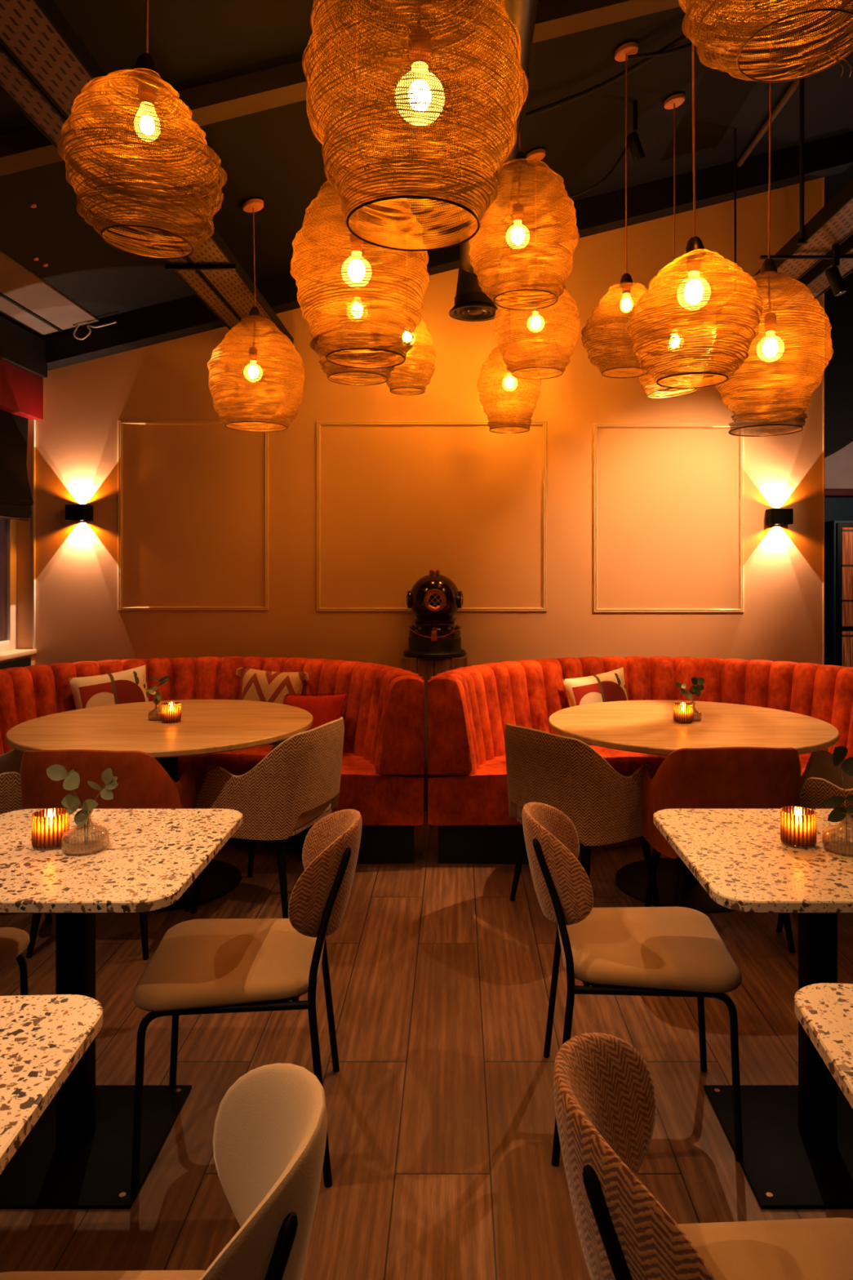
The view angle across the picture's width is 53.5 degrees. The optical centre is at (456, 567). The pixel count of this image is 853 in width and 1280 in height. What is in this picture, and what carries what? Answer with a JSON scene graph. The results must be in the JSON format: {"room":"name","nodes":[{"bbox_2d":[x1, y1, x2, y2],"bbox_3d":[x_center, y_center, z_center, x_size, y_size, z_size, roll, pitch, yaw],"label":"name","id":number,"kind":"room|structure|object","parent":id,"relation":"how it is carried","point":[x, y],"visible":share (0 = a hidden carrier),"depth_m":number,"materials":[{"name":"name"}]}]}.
{"room":"restaurant","nodes":[
{"label":"restaurant","id":0,"kind":"room"},
{"bbox_2d":[0,654,34,665],"bbox_3d":[-2.800,0.010,1.425,0.160,2.900,8.050,0,0,0],"label":"wall","id":1,"kind":"structure","parent":0,"point":[32,656],"depth_m":5.38,"materials":[{"name":"paint"}]},
{"bbox_2d":[0,518,16,652],"bbox_3d":[-2.857,-0.237,3.675,0.045,1.525,3.550,0,0,0],"label":"window","id":2,"kind":"structure","parent":1,"relation":"in","point":[9,642],"depth_m":5.37,"materials":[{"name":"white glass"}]},
{"bbox_2d":[0,657,31,669],"bbox_3d":[-2.710,1.012,1.430,0.020,0.895,7.860,0,0,0],"label":"trim","id":3,"kind":"structure","parent":1,"relation":"attached to","point":[23,662],"depth_m":5.20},
{"bbox_2d":[0,409,33,520],"bbox_3d":[-2.683,-0.650,3.650,0.060,0.711,3.300,0,0,0],"label":"blind","id":4,"kind":"object","parent":1,"relation":"attached to","point":[15,496],"visible":0.96,"depth_m":5.12,"materials":[{"name":"fabric"}]},
{"bbox_2d":[0,648,36,661],"bbox_3d":[-2.792,0.538,3.650,0.175,0.033,3.600,0,0,0],"label":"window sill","id":5,"kind":"structure","parent":1,"relation":"attached to","point":[16,653],"depth_m":5.25,"materials":[{"name":"paint"}]},
{"bbox_2d":[0,358,43,419],"bbox_3d":[-2.730,-1.067,1.420,0.240,0.265,7.840,0,0,0],"label":"trim","id":6,"kind":"structure","parent":1,"relation":"attached to","point":[21,391],"depth_m":5.07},
{"bbox_2d":[0,315,47,377],"bbox_3d":[-2.740,-1.312,1.415,0.320,0.225,7.830,0,0,0],"label":"trim","id":7,"kind":"structure","parent":1,"relation":"attached to","point":[19,347],"depth_m":5.02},
{"bbox_2d":[32,419,35,648],"bbox_3d":[-2.720,-0.309,5.441,0.012,1.662,0.018,0,0,0],"label":"trim","id":8,"kind":"structure","parent":1,"relation":"attached to","point":[33,420],"depth_m":5.43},
{"bbox_2d":[0,250,99,335],"bbox_3d":[-2.420,-1.507,1.450,0.360,0.102,7.700,0,0,0],"label":"skylight","id":9,"kind":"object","parent":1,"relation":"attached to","point":[18,283],"depth_m":4.81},
{"bbox_2d":[16,177,822,675],"bbox_3d":[-0.268,-0.624,5.530,5.264,4.168,0.160,0,0,0],"label":"wall","id":10,"kind":"structure","parent":0,"point":[399,504],"depth_m":5.45,"materials":[{"name":"paint"}]},
{"bbox_2d":[0,292,63,332],"bbox_3d":[-2.475,-1.491,1.450,0.020,0.022,7.700,0,0,0],"label":"trim","id":11,"kind":"structure","parent":10,"relation":"attached to","point":[2,295],"depth_m":4.89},
{"bbox_2d":[65,504,93,520],"bbox_3d":[-2.412,-0.352,5.395,0.144,0.096,0.110,0,0,0],"label":"wall sconce","id":12,"kind":"object","parent":10,"relation":"attached to","point":[73,512],"visible":1,"depth_m":5.34,"materials":[{"name":"black metal"}]},
{"bbox_2d":[0,0,293,346],"bbox_3d":[-1.137,-1.442,1.960,0.183,0.056,6.920,0,0,0],"label":"cable tray","id":13,"kind":"object","parent":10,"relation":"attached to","point":[36,33],"visible":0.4,"depth_m":2.47,"materials":[{"name":"metal"}]},
{"bbox_2d":[117,420,268,610],"bbox_3d":[-1.695,-0.338,5.441,0.970,1.225,0.018,0,0,0],"label":"trim","id":14,"kind":"structure","parent":10,"relation":"attached to","point":[120,423],"depth_m":5.44,"materials":[{"name":"paint"}]},
{"bbox_2d":[315,421,546,611],"bbox_3d":[-0.161,-0.332,5.441,1.485,1.227,0.018,0,0,0],"label":"trim","id":15,"kind":"structure","parent":10,"relation":"attached to","point":[318,424],"depth_m":5.44,"materials":[{"name":"paint"}]},
{"bbox_2d":[36,132,852,370],"bbox_3d":[-0.110,-1.996,5.380,5.220,1.492,0.140,0,0,0],"label":"ceiling beam","id":16,"kind":"structure","parent":10,"relation":"attached to","point":[831,156],"depth_m":5.31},
{"bbox_2d":[73,321,115,339],"bbox_3d":[-2.252,-1.477,5.269,0.268,0.116,0.032,0,0,0],"label":"cable","id":17,"kind":"object","parent":16,"relation":"attached to","point":[113,322],"visible":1,"depth_m":5.26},
{"bbox_2d":[593,423,743,613],"bbox_3d":[1.365,-0.321,5.441,0.969,1.218,0.018,0,0,0],"label":"trim","id":18,"kind":"structure","parent":10,"relation":"attached to","point":[740,610],"depth_m":5.44,"materials":[{"name":"paint"}]},
{"bbox_2d":[765,508,793,524],"bbox_3d":[2.065,-0.327,5.395,0.144,0.096,0.110,0,0,0],"label":"wall sconce","id":19,"kind":"object","parent":10,"relation":"attached to","point":[773,516],"visible":1,"depth_m":5.34,"materials":[{"name":"black metal"}]},
{"bbox_2d":[822,177,824,664],"bbox_3d":[2.368,-0.614,5.528,0.008,4.148,0.164,0,0,0],"label":"trim","id":20,"kind":"structure","parent":10,"relation":"attached to","point":[823,177],"depth_m":5.45,"materials":[{"name":"paint"}]},
{"bbox_2d":[0,810,852,1279],"bbox_3d":[0.825,1.485,2.800,7.550,0.050,10.800,0,0,0],"label":"floor","id":21,"kind":"structure","parent":0,"point":[441,1113],"depth_m":2.50,"materials":[{"name":"brown wood"}]},
{"bbox_2d":[0,927,29,995],"bbox_3d":[-1.432,1.057,2.129,0.544,0.808,0.476,0,0,-1],"label":"dining chair","id":22,"kind":"object","parent":21,"relation":"on","point":[13,941],"visible":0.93,"depth_m":2.28,"materials":[{"name":"fabric"}]},
{"bbox_2d":[0,748,52,924],"bbox_3d":[-1.998,1.062,3.586,0.550,0.800,0.574,0,0,-21],"label":"armchair","id":23,"kind":"object","parent":21,"relation":"on","point":[11,761],"visible":0.2,"depth_m":3.38,"materials":[{"name":"fabric"}]},
{"bbox_2d":[0,994,102,1174],"bbox_3d":[-0.905,1.085,1.050,0.704,0.750,0.698,0,0,-3],"label":"table","id":24,"kind":"object","parent":21,"relation":"on","point":[43,1037],"visible":1,"depth_m":1.25,"materials":[{"name":"beige stone"}]},
{"bbox_2d":[19,749,195,959],"bbox_3d":[-1.376,1.062,3.345,0.574,0.800,0.550,0,0,2],"label":"armchair","id":25,"kind":"object","parent":21,"relation":"on","point":[143,782],"visible":0.48,"depth_m":3.10,"materials":[{"name":"orange fabric"}]},
{"bbox_2d":[0,808,242,1208],"bbox_3d":[-0.967,1.085,2.148,0.704,0.750,0.698,0,0,0],"label":"table","id":26,"kind":"object","parent":21,"relation":"on","point":[77,1154],"visible":0.88,"depth_m":2.11,"materials":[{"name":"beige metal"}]},
{"bbox_2d":[31,807,69,848],"bbox_3d":[-1.040,0.668,2.165,0.087,0.084,0.086,0,0,0],"label":"candle holder","id":27,"kind":"object","parent":26,"relation":"on","point":[41,839],"visible":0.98,"depth_m":2.13,"materials":[{"name":"orange glass"}]},
{"bbox_2d":[38,813,59,831],"bbox_3d":[-1.040,0.663,2.165,0.062,0.071,0.062,0,0,0],"label":"tealight candle","id":28,"kind":"object","parent":27,"relation":"in","point":[50,815],"visible":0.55,"depth_m":2.16,"materials":[{"name":"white wax"}]},
{"bbox_2d":[61,811,108,852],"bbox_3d":[-0.938,0.662,2.135,0.111,0.095,0.111,0,0,0],"label":"bud vase","id":29,"kind":"object","parent":26,"relation":"on","point":[91,811],"visible":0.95,"depth_m":2.14,"materials":[{"name":"clear glass"}]},
{"bbox_2d":[46,764,118,845],"bbox_3d":[-0.944,0.598,2.125,0.184,0.204,0.037,0,0,-4],"label":"eucalyptus sprig","id":30,"kind":"object","parent":29,"relation":"in","point":[71,802],"visible":1,"depth_m":2.13,"materials":[{"name":"green plant"}]},
{"bbox_2d":[5,699,313,912],"bbox_3d":[-1.335,1.085,3.910,1.326,0.750,1.326,0,0,0],"label":"round table","id":31,"kind":"object","parent":21,"relation":"on","point":[205,726],"visible":0.56,"depth_m":3.78,"materials":[{"name":"brown wood"}]},
{"bbox_2d":[161,702,181,722],"bbox_3d":[-1.321,0.668,3.914,0.087,0.084,0.086,0,0,0],"label":"candle holder","id":32,"kind":"object","parent":31,"relation":"on","point":[175,716],"visible":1,"depth_m":3.88,"materials":[{"name":"orange glass"}]},
{"bbox_2d":[164,703,177,712],"bbox_3d":[-1.321,0.663,3.914,0.062,0.071,0.062,0,0,0],"label":"tealight candle","id":33,"kind":"object","parent":32,"relation":"in","point":[171,704],"visible":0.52,"depth_m":3.91,"materials":[{"name":"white wax"}]},
{"bbox_3d":[-1.404,0.670,3.965,0.080,0.081,0.080,0,0,0],"label":"bud vase","id":34,"kind":"object","parent":31,"relation":"on","visible":0},
{"bbox_2d":[146,675,169,717],"bbox_3d":[-1.397,0.603,3.954,0.107,0.195,0.026,0,0,0],"label":"eucalyptus sprig","id":35,"kind":"object","parent":34,"relation":"in","point":[157,698],"visible":1,"depth_m":3.96,"materials":[{"name":"green plant"}]},
{"bbox_2d":[0,1062,327,1279],"bbox_3d":[-0.428,1.057,1.004,0.544,0.808,0.476,0,0,-6],"label":"dining chair","id":36,"kind":"object","parent":21,"relation":"on","point":[270,1129],"visible":1,"depth_m":1.09,"materials":[{"name":"fabric"}]},
{"bbox_2d":[0,656,424,863],"bbox_3d":[-1.367,0.998,4.673,2.416,0.924,1.094,0,0,0],"label":"banquette","id":37,"kind":"object","parent":21,"relation":"on","point":[382,779],"visible":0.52,"depth_m":4.52,"materials":[{"name":"fabric"}]},
{"bbox_2d":[68,665,148,709],"bbox_3d":[-1.933,0.794,4.767,0.463,0.464,0.161,0,0,-36],"label":"cushion","id":38,"kind":"object","parent":37,"relation":"on","point":[129,686],"visible":0.47,"depth_m":4.72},
{"bbox_2d":[235,666,308,703],"bbox_3d":[-1.073,0.798,4.910,0.450,0.434,0.155,0,0,10],"label":"cushion","id":39,"kind":"object","parent":37,"relation":"on","point":[258,685],"visible":0.56,"depth_m":4.88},
{"bbox_2d":[282,693,347,740],"bbox_3d":[-0.810,0.856,4.664,0.469,0.342,0.194,0,0,30],"label":"cushion","id":40,"kind":"object","parent":37,"relation":"on","point":[324,709],"visible":0.37,"depth_m":4.61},
{"bbox_2d":[130,808,362,1187],"bbox_3d":[-0.520,1.057,2.209,0.544,0.808,0.476,0,0,-6],"label":"dining chair","id":41,"kind":"object","parent":21,"relation":"on","point":[202,966],"visible":1,"depth_m":2.08,"materials":[{"name":"fabric"}]},
{"bbox_2d":[191,716,344,918],"bbox_3d":[-0.797,1.062,3.708,0.550,0.800,0.574,0,0,18],"label":"armchair","id":42,"kind":"object","parent":21,"relation":"on","point":[297,784],"visible":0.89,"depth_m":3.46,"materials":[{"name":"fabric"}]},
{"bbox_2d":[293,799,331,830],"bbox_3d":[-0.835,1.040,3.720,0.470,0.096,0.504,0,0,18],"label":"seat cushion","id":43,"kind":"object","parent":42,"relation":"on","point":[307,819],"depth_m":3.62,"materials":[{"name":"fabric"}]},
{"bbox_2d":[400,653,466,810],"bbox_3d":[-0.135,1.000,5.235,0.398,0.920,0.310,0,0,0],"label":"wooden pedestal","id":44,"kind":"object","parent":21,"relation":"on","point":[425,665],"visible":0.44,"depth_m":5.08,"materials":[{"name":"brown wood"}]},
{"bbox_2d":[404,569,466,658],"bbox_3d":[-0.135,0.275,5.235,0.384,0.530,0.384,0,0,0],"label":"helmet","id":45,"kind":"object","parent":44,"relation":"on","point":[434,599],"visible":1,"depth_m":5.11,"materials":[{"name":"black metal"}]},
{"bbox_2d":[504,723,660,906],"bbox_3d":[0.523,1.062,3.646,0.550,0.800,0.574,0,0,-37],"label":"armchair","id":46,"kind":"object","parent":21,"relation":"on","point":[604,806],"visible":0.83,"depth_m":3.40,"materials":[{"name":"fabric"}]},
{"bbox_2d":[516,804,523,818],"bbox_3d":[0.555,1.040,3.670,0.470,0.096,0.504,0,0,-37],"label":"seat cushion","id":47,"kind":"object","parent":46,"relation":"on","point":[519,808],"depth_m":3.66,"materials":[{"name":"fabric"}]},
{"bbox_2d":[522,801,742,1166],"bbox_3d":[0.450,1.057,2.287,0.544,0.808,0.476,0,0,3],"label":"dining chair","id":48,"kind":"object","parent":21,"relation":"on","point":[635,951],"visible":1,"depth_m":2.16,"materials":[{"name":"fabric"}]},
{"bbox_2d":[427,656,852,864],"bbox_3d":[1.098,0.998,4.673,2.480,0.924,1.094,0,0,0],"label":"banquette","id":49,"kind":"object","parent":21,"relation":"on","point":[470,708],"visible":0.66,"depth_m":4.58,"materials":[{"name":"fabric"}]},
{"bbox_2d":[562,666,627,744],"bbox_3d":[0.836,0.810,4.926,0.452,0.445,0.158,0,0,-16],"label":"cushion","id":50,"kind":"object","parent":49,"relation":"on","point":[608,686],"visible":0.5,"depth_m":4.88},
{"bbox_2d":[548,700,839,912],"bbox_3d":[1.070,1.085,3.910,1.280,0.750,1.280,0,0,0],"label":"round table","id":51,"kind":"object","parent":21,"relation":"on","point":[643,726],"visible":0.66,"depth_m":3.79,"materials":[{"name":"brown wood"}]},
{"bbox_2d":[673,702,693,722],"bbox_3d":[1.046,0.668,3.900,0.087,0.084,0.086,0,0,0],"label":"candle holder","id":52,"kind":"object","parent":51,"relation":"on","point":[678,717],"visible":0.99,"depth_m":3.87,"materials":[{"name":"orange glass"}]},
{"bbox_3d":[1.106,0.670,3.955,0.080,0.081,0.080,0,0,0],"label":"bud vase","id":53,"kind":"object","parent":51,"relation":"on","visible":0},
{"bbox_2d":[675,677,704,703],"bbox_3d":[1.091,0.605,3.948,0.132,0.190,0.018,0,0,0],"label":"eucalyptus sprig","id":54,"kind":"object","parent":53,"relation":"in","point":[699,682],"visible":0.86,"depth_m":3.95,"materials":[{"name":"green plant"}]},
{"bbox_2d":[553,1032,852,1279],"bbox_3d":[0.398,1.057,1.091,0.544,0.808,0.476,0,0,2],"label":"dining chair","id":55,"kind":"object","parent":21,"relation":"on","point":[605,1096],"visible":1,"depth_m":1.17,"materials":[{"name":"fabric"}]},
{"bbox_2d":[640,746,800,953],"bbox_3d":[1.051,1.062,3.390,0.574,0.800,0.550,0,0,-1],"label":"armchair","id":56,"kind":"object","parent":21,"relation":"on","point":[726,777],"visible":0.55,"depth_m":3.14,"materials":[{"name":"orange fabric"}]},
{"bbox_2d":[653,808,852,1208],"bbox_3d":[0.918,1.085,2.148,0.704,0.750,0.698,0,0,0],"label":"table","id":57,"kind":"object","parent":21,"relation":"on","point":[797,1140],"visible":0.99,"depth_m":2.11,"materials":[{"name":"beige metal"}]},
{"bbox_2d":[780,805,817,847],"bbox_3d":[0.882,0.668,2.180,0.087,0.084,0.086,0,0,0],"label":"candle holder","id":58,"kind":"object","parent":57,"relation":"on","point":[802,837],"visible":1,"depth_m":2.15,"materials":[{"name":"orange glass"}]},
{"bbox_2d":[788,811,808,829],"bbox_3d":[0.882,0.663,2.180,0.062,0.071,0.062,0,0,0],"label":"tealight candle","id":59,"kind":"object","parent":58,"relation":"in","point":[797,813],"visible":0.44,"depth_m":2.17,"materials":[{"name":"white wax"}]},
{"bbox_2d":[822,823,843,848],"bbox_3d":[0.985,0.661,2.130,0.117,0.097,0.117,0,0,0],"label":"bud vase","id":60,"kind":"object","parent":57,"relation":"on","point":[838,824],"visible":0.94,"depth_m":2.15,"materials":[{"name":"clear glass"}]},
{"bbox_2d":[820,746,852,845],"bbox_3d":[0.977,0.571,2.117,0.121,0.257,0.030,0,0,-7],"label":"eucalyptus sprig","id":61,"kind":"object","parent":60,"relation":"in","point":[838,814],"visible":1,"depth_m":2.12,"materials":[{"name":"green plant"}]},
{"bbox_2d":[776,750,852,933],"bbox_3d":[1.626,1.062,3.483,0.550,0.800,0.574,0,0,25],"label":"armchair","id":62,"kind":"object","parent":21,"relation":"on","point":[820,780],"visible":0.38,"depth_m":3.39,"materials":[{"name":"fabric"}]},
{"bbox_2d":[794,982,852,1108],"bbox_3d":[0.885,1.085,1.080,0.704,0.750,0.698,0,0,5],"label":"table","id":63,"kind":"object","parent":21,"relation":"on","point":[824,1011],"visible":1,"depth_m":1.32,"materials":[{"name":"beige stone"}]},
{"bbox_2d":[824,520,852,666],"bbox_3d":[3.600,0.520,7.303,0.840,1.840,0.435,0,0,0],"label":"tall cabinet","id":64,"kind":"object","parent":21,"relation":"on","point":[838,535],"visible":0.57,"depth_m":7.09,"materials":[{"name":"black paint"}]},
{"bbox_2d":[0,0,852,335],"bbox_3d":[0.825,-2.365,2.800,7.550,1.964,10.800,0,0,0],"label":"ceiling","id":65,"kind":"structure","parent":0,"point":[274,155],"depth_m":4.11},
{"bbox_2d":[30,204,36,208],"bbox_3d":[-1.915,-1.637,3.825,0.026,0.012,0.027,0,0,15],"label":"bolt","id":66,"kind":"object","parent":65,"relation":"attached to","point":[33,206],"visible":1,"depth_m":3.82,"materials":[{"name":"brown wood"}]},
{"bbox_2d":[0,43,257,341],"bbox_3d":[-1.292,-1.442,1.890,0.113,0.056,6.780,0,0,0],"label":"ceiling beam","id":67,"kind":"structure","parent":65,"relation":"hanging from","point":[18,86],"depth_m":2.75,"materials":[{"name":"metal"}]},
{"bbox_2d":[164,264,236,270],"bbox_3d":[-1.195,-1.406,3.950,0.330,0.022,0.020,0,0,0],"label":"bracket","id":68,"kind":"object","parent":67,"relation":"attached to","point":[167,267],"visible":1,"depth_m":3.94,"materials":[{"name":"black metal"}]},
{"bbox_2d":[57,0,227,259],"bbox_3d":[-0.737,-1.358,1.997,0.378,1.189,0.378,0,0,0],"label":"pendant lamp","id":69,"kind":"object","parent":65,"relation":"hanging from","point":[147,127],"visible":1,"depth_m":1.92,"materials":[{"name":"wicker"}]},
{"bbox_2d":[137,75,156,105],"bbox_3d":[-0.732,-1.127,2.000,0.042,0.070,0.042,0,0,0],"label":"socket","id":70,"kind":"object","parent":69,"relation":"attached to","point":[151,93],"depth_m":1.98,"materials":[{"name":"gold metal"}]},
{"bbox_2d":[207,196,306,431],"bbox_3d":[-1.013,-1.297,4.300,0.484,1.160,0.474,0,0,0],"label":"pendant lamp","id":71,"kind":"object","parent":65,"relation":"hanging from","point":[254,204],"visible":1,"depth_m":4.20,"materials":[{"name":"wicker"}]},
{"bbox_2d":[248,346,257,360],"bbox_3d":[-1.034,-1.087,4.300,0.042,0.070,0.042,0,0,0],"label":"socket","id":72,"kind":"object","parent":71,"relation":"attached to","point":[250,354],"depth_m":4.29,"materials":[{"name":"gold metal"}]},
{"bbox_2d":[0,0,704,176],"bbox_3d":[0.840,-2.286,3.340,7.120,1.861,0.120,0,0,0],"label":"beam","id":73,"kind":"structure","parent":65,"relation":"attached to","point":[286,84],"depth_m":3.29,"materials":[{"name":"paint"}]},
{"bbox_2d":[309,114,405,385],"bbox_3d":[-0.443,-1.436,3.800,0.432,1.174,0.438,0,0,0],"label":"pendant lamp","id":74,"kind":"object","parent":65,"relation":"hanging from","point":[331,364],"visible":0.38,"depth_m":3.73,"materials":[{"name":"wicker"}]},
{"bbox_2d":[290,2,430,368],"bbox_3d":[-0.299,-1.353,2.628,0.434,1.408,0.418,0,0,30],"label":"pendant lamp","id":75,"kind":"object","parent":65,"relation":"hanging from","point":[357,268],"visible":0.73,"depth_m":2.53,"materials":[{"name":"wicker"}]},
{"bbox_2d":[349,229,363,254],"bbox_3d":[-0.311,-1.014,2.630,0.042,0.070,0.042,0,0,0],"label":"socket","id":76,"kind":"object","parent":75,"relation":"attached to","point":[357,247],"depth_m":2.62,"materials":[{"name":"gold metal"}]},
{"bbox_2d":[379,213,435,395],"bbox_3d":[-0.287,-1.548,4.950,0.332,1.030,0.334,0,0,37],"label":"pendant lamp","id":77,"kind":"object","parent":65,"relation":"hanging from","point":[408,375],"visible":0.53,"depth_m":4.87,"materials":[{"name":"wicker"}]},
{"bbox_2d":[302,0,528,251],"bbox_3d":[-0.078,-1.385,1.615,0.428,1.464,0.424,0,0,0],"label":"pendant lamp","id":78,"kind":"object","parent":65,"relation":"hanging from","point":[420,95],"visible":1,"depth_m":1.52,"materials":[{"name":"wicker"}]},
{"bbox_2d":[408,26,431,67],"bbox_3d":[-0.070,-0.991,1.615,0.042,0.070,0.042,0,0,0],"label":"socket","id":79,"kind":"object","parent":78,"relation":"attached to","point":[428,36],"depth_m":1.60,"materials":[{"name":"brown metal"}]},
{"bbox_2d":[448,0,537,321],"bbox_3d":[0.107,-1.652,1.424,0.300,0.420,7.048,0,0,0],"label":"air duct","id":80,"kind":"object","parent":65,"relation":"attached to","point":[471,304],"visible":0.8,"depth_m":3.34,"materials":[{"name":"metal"}]},
{"bbox_2d":[448,291,501,321],"bbox_3d":[0.105,-1.486,4.800,0.296,0.088,0.296,0,0,0],"label":"diffuser","id":81,"kind":"object","parent":80,"relation":"attached to","point":[469,306],"depth_m":4.73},
{"bbox_2d":[508,142,628,215],"bbox_3d":[0.585,-2.019,4.369,0.656,0.371,0.052,0,0,9],"label":"cable","id":82,"kind":"object","parent":80,"relation":"hanging from","point":[607,175],"visible":0.58,"depth_m":4.35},
{"bbox_2d":[476,199,541,433],"bbox_3d":[0.315,-1.523,5.099,0.393,1.384,0.378,0,0,30],"label":"pendant lamp","id":83,"kind":"object","parent":65,"relation":"hanging from","point":[512,383],"visible":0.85,"depth_m":5.01,"materials":[{"name":"wicker"}]},
{"bbox_2d":[468,129,579,310],"bbox_3d":[0.264,-1.621,3.311,0.430,1.147,0.417,0,0,0],"label":"pendant lamp","id":84,"kind":"object","parent":65,"relation":"hanging from","point":[520,235],"visible":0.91,"depth_m":3.20,"materials":[{"name":"wicker"}]},
{"bbox_2d":[512,202,523,222],"bbox_3d":[0.240,-1.390,3.310,0.042,0.070,0.042,0,0,0],"label":"socket","id":85,"kind":"object","parent":84,"relation":"attached to","point":[517,213],"depth_m":3.29,"materials":[{"name":"gold metal"}]},
{"bbox_2d":[494,146,581,379],"bbox_3d":[0.432,-1.641,4.526,0.455,1.200,0.442,0,0,-28],"label":"pendant lamp","id":86,"kind":"object","parent":65,"relation":"hanging from","point":[535,323],"visible":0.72,"depth_m":4.41,"materials":[{"name":"wicker"}]},
{"bbox_2d":[581,39,671,377],"bbox_3d":[0.754,-1.593,3.751,0.398,1.458,0.403,0,0,0],"label":"pendant lamp","id":87,"kind":"object","parent":65,"relation":"hanging from","point":[625,304],"visible":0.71,"depth_m":3.71,"materials":[{"name":"wicker"}]},
{"bbox_2d":[622,284,631,295],"bbox_3d":[0.754,-1.248,3.750,0.042,0.070,0.042,0,0,0],"label":"socket","id":88,"kind":"object","parent":87,"relation":"attached to","point":[625,286],"depth_m":3.73,"materials":[{"name":"gold metal"}]},
{"bbox_2d":[627,31,719,59],"bbox_3d":[0.956,-2.302,3.722,0.396,0.092,0.024,0,0,7],"label":"cable","id":89,"kind":"object","parent":87,"relation":"attached to","point":[689,45],"visible":0.74,"depth_m":3.72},
{"bbox_2d":[626,100,644,161],"bbox_3d":[0.900,-2.197,4.250,0.112,0.292,0.057,0,0,-36],"label":"spotlight","id":90,"kind":"object","parent":65,"relation":"attached to","point":[633,139],"visible":0.96,"depth_m":4.24,"materials":[{"name":"black metal"}]},
{"bbox_2d":[525,0,749,118],"bbox_3d":[0.941,-2.300,3.696,1.371,0.343,0.129,0,0,31],"label":"cable","id":91,"kind":"object","parent":65,"relation":"attached to","point":[683,37],"visible":0.77,"depth_m":3.89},
{"bbox_2d":[631,91,715,398],"bbox_3d":[1.109,-1.647,4.312,0.416,1.530,0.412,0,0,0],"label":"pendant lamp","id":92,"kind":"object","parent":65,"relation":"hanging from","point":[673,100],"visible":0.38,"depth_m":4.29,"materials":[{"name":"wicker"}]},
{"bbox_2d":[625,0,762,388],"bbox_3d":[0.686,-1.424,2.451,0.380,1.765,0.379,0,0,-5],"label":"pendant lamp","id":93,"kind":"object","parent":65,"relation":"hanging from","point":[694,286],"visible":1,"depth_m":2.38,"materials":[{"name":"wicker"}]},
{"bbox_2d":[686,254,701,275],"bbox_3d":[0.688,-0.889,2.450,0.042,0.070,0.042,0,0,0],"label":"socket","id":94,"kind":"object","parent":93,"relation":"attached to","point":[692,264],"depth_m":2.44,"materials":[{"name":"brown wood"}]},
{"bbox_2d":[733,128,738,308],"bbox_3d":[1.600,-2.004,4.850,0.040,1.028,0.030,0,0,0],"label":"rod","id":95,"kind":"object","parent":65,"relation":"hanging from","point":[735,129],"visible":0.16,"depth_m":4.84,"materials":[{"name":"black metal"}]},
{"bbox_2d":[677,0,852,82],"bbox_3d":[0.704,-1.686,1.851,0.426,1.258,0.409,0,0,-8],"label":"pendant lamp","id":96,"kind":"object","parent":65,"relation":"hanging from","point":[691,36],"visible":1,"depth_m":1.95,"materials":[{"name":"wicker"}]},
{"bbox_2d":[711,1,834,436],"bbox_3d":[1.133,-1.455,3.050,0.425,1.924,0.405,0,0,0],"label":"pendant lamp","id":97,"kind":"object","parent":65,"relation":"hanging from","point":[769,344],"visible":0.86,"depth_m":2.95,"materials":[{"name":"wicker"}]},
{"bbox_2d":[764,312,777,333],"bbox_3d":[1.133,-0.884,3.050,0.042,0.070,0.042,0,0,0],"label":"socket","id":98,"kind":"object","parent":97,"relation":"attached to","point":[774,329],"depth_m":3.04,"materials":[{"name":"brown wood"}]},
{"bbox_2d":[715,177,852,324],"bbox_3d":[1.685,-1.532,2.850,0.178,0.076,4.700,0,0,0],"label":"cable tray","id":99,"kind":"object","parent":65,"relation":"attached to","point":[833,224],"visible":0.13,"depth_m":3.87,"materials":[{"name":"metal"}]},
{"bbox_2d":[760,255,852,259],"bbox_3d":[1.750,-1.482,4.030,0.600,0.013,0.020,0,0,0],"label":"support bar","id":100,"kind":"object","parent":99,"relation":"attached to","point":[762,257],"visible":1,"depth_m":4.02,"materials":[{"name":"black metal"}]},
{"bbox_2d":[825,243,847,297],"bbox_3d":[1.761,-1.380,3.920,0.094,0.240,0.057,0,0,23],"label":"spotlight","id":101,"kind":"object","parent":99,"relation":"attached to","point":[834,277],"visible":1,"depth_m":3.91,"materials":[{"name":"black metal"}]},
{"bbox_2d":[737,0,852,166],"bbox_3d":[1.775,-2.530,4.150,0.032,0.032,2.300,0,0,0],"label":"conduit pipe","id":102,"kind":"object","parent":65,"relation":"attached to","point":[796,83],"visible":0.59,"depth_m":4.57,"materials":[{"name":"metal"}]},
{"bbox_2d":[796,20,807,244],"bbox_3d":[1.590,-2.003,3.890,0.040,1.025,0.030,0,0,0],"label":"rod","id":103,"kind":"object","parent":65,"relation":"hanging from","point":[801,241],"visible":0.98,"depth_m":3.88,"materials":[{"name":"black metal"}]},
{"bbox_2d":[773,234,852,311],"bbox_3d":[1.910,-1.522,2.700,0.148,0.076,4.400,0,0,0],"label":"cable tray","id":104,"kind":"object","parent":65,"relation":"attached to","point":[816,280],"visible":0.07,"depth_m":4.33,"materials":[{"name":"metal"}]},
{"bbox_2d":[824,441,852,521],"bbox_3d":[3.350,-0.240,7.675,2.300,3.400,0.150,0,0,0],"label":"wall","id":105,"kind":"structure","parent":0,"point":[838,466],"depth_m":7.62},
{"bbox_2d":[824,271,852,457],"bbox_3d":[3.300,-1.870,7.475,2.000,1.940,0.250,0,0,0],"label":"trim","id":106,"kind":"structure","parent":105,"relation":"attached to","point":[838,374],"depth_m":7.35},
{"bbox_2d":[824,488,852,497],"bbox_3d":[3.350,-0.672,7.625,2.300,0.065,0.250,0,0,0],"label":"trim","id":107,"kind":"structure","parent":105,"relation":"attached to","point":[828,492],"depth_m":7.50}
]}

